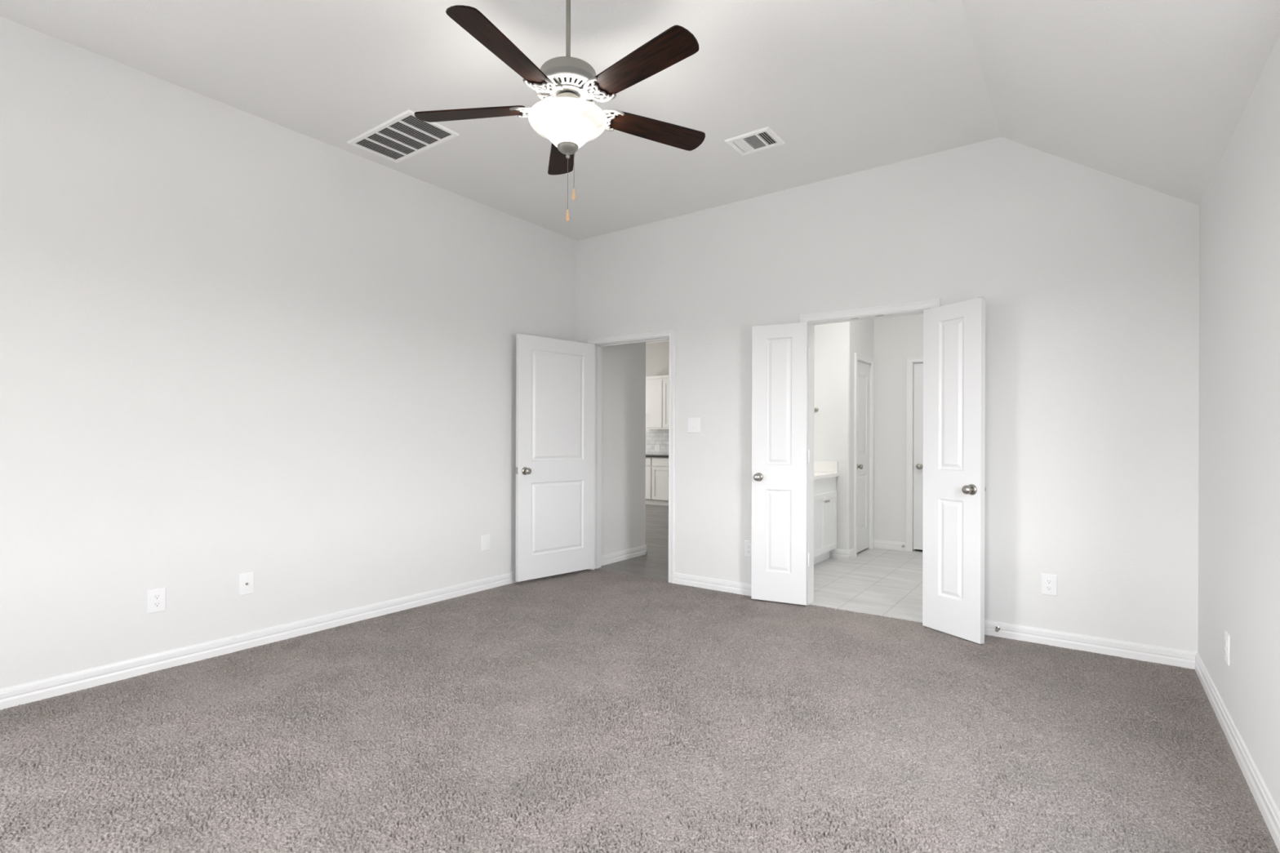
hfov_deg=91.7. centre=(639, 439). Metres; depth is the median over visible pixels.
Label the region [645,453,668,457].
countertop
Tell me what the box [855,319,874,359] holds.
wall
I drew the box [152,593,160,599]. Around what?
receptacle
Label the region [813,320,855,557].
wall bath partition
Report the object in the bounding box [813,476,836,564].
vanity cabinet
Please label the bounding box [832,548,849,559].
baseboard
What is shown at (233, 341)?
wall
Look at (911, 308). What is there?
door frame
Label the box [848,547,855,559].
baseboard
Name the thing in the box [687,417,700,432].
light switch
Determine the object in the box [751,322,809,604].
door
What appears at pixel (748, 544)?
wall outlet
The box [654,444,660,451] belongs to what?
wall outlet
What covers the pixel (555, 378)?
door
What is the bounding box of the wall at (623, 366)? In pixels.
[601,342,645,555]
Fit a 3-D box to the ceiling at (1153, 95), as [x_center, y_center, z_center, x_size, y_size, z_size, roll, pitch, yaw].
[-0.796,-1.571,1.823,4.608,0.822,6.965,0,0,36]
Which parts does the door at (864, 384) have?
knob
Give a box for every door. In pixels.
[515,333,595,582]
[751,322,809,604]
[857,360,871,552]
[913,362,923,550]
[922,297,986,644]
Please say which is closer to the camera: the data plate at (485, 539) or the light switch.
the data plate at (485, 539)
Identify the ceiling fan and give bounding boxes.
[413,0,705,222]
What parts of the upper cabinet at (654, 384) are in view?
light rail, crown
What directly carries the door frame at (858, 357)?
attached to the wall at (864, 329)
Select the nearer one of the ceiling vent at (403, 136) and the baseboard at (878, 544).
the ceiling vent at (403, 136)
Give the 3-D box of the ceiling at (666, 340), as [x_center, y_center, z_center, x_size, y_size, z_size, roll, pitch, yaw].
[-1.139,-1.912,9.933,8.300,0.100,6.400,0,0,36]
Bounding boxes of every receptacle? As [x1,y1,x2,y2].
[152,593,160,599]
[152,601,160,607]
[1045,578,1052,584]
[1045,585,1052,591]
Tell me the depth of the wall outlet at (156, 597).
3.20 m
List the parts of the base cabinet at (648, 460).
drawer, door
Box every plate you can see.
[239,572,253,595]
[481,534,489,551]
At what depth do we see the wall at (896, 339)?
6.80 m
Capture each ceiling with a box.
[0,0,1279,240]
[645,339,669,343]
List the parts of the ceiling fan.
blade, blade, blade arm, blade arm, blade, pull chain, pull knob, lamp shade, pull knob, blade arm, blade arm, blade, blade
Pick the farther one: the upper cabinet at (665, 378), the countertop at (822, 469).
the upper cabinet at (665, 378)
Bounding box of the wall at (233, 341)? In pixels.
[0,16,577,688]
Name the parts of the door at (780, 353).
knob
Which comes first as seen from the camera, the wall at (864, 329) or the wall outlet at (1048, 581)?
the wall outlet at (1048, 581)
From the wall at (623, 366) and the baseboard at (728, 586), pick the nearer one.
the baseboard at (728, 586)
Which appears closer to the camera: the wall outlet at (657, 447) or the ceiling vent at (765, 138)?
the ceiling vent at (765, 138)
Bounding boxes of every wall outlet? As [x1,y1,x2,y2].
[146,586,165,613]
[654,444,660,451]
[744,540,751,557]
[1040,573,1057,595]
[1224,631,1229,666]
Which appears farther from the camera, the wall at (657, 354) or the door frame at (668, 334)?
the wall at (657, 354)
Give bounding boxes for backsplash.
[645,429,668,454]
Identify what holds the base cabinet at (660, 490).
on the floor
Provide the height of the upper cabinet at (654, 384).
0.990 m
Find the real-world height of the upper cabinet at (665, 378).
0.990 m
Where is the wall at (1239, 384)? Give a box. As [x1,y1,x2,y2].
[1198,34,1279,811]
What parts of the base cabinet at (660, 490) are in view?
door, drawer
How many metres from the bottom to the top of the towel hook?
0.114 m
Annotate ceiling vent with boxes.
[346,109,459,163]
[724,126,785,155]
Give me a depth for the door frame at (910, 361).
6.68 m
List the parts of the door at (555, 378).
knob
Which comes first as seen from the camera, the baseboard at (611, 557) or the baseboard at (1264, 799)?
the baseboard at (1264, 799)
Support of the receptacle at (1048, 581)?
attached to the wall outlet at (1048, 581)
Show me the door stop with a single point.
(997, 628)
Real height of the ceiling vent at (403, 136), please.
0.011 m
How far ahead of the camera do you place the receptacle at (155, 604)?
3.20 m
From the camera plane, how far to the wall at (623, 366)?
6.16 m
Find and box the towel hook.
[813,407,818,413]
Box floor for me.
[0,504,1279,852]
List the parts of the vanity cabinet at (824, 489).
door, door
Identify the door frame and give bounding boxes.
[587,328,675,583]
[800,297,940,604]
[853,352,874,557]
[906,355,923,551]
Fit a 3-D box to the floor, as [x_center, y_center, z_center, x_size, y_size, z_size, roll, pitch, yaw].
[-1.763,1.207,6.365,11.488,0.036,12.900,0,0,36]
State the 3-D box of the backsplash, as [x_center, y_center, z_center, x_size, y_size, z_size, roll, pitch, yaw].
[0.560,0.049,11.777,1.700,0.494,0.012,0,0,36]
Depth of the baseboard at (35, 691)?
3.43 m
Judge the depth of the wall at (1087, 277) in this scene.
3.75 m
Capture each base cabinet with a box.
[645,457,653,504]
[651,457,668,506]
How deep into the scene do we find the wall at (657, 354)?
11.95 m
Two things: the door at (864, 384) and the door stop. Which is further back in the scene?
the door at (864, 384)
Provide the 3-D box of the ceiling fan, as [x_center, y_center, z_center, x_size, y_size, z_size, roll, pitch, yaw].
[-0.279,-1.366,2.458,1.216,0.987,1.222,0,0,36]
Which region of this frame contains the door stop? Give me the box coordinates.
[995,626,999,631]
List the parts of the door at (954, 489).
knob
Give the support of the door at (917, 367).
in the wall at (896, 339)
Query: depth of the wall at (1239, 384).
2.32 m
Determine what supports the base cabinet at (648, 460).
on the floor
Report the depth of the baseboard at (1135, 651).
3.52 m
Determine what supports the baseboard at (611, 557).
attached to the wall at (623, 366)
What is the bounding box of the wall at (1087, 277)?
[577,137,1199,652]
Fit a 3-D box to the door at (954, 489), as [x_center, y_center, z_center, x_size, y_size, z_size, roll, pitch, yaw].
[1.922,0.182,3.827,0.163,2.035,0.414,0,0,-25]
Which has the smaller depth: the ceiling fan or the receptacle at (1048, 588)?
the ceiling fan
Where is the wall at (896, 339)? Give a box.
[873,313,923,542]
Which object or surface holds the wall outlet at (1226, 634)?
attached to the wall at (1239, 384)
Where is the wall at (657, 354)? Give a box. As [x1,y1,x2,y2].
[645,341,669,454]
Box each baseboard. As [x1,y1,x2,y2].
[0,571,516,710]
[600,544,647,565]
[673,572,751,595]
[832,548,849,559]
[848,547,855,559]
[873,539,906,551]
[984,619,1196,669]
[1195,652,1279,852]
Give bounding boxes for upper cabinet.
[645,375,662,429]
[662,375,668,429]
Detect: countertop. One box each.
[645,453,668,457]
[813,461,839,479]
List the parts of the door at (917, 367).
knob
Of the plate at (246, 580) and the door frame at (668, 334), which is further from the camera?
the door frame at (668, 334)

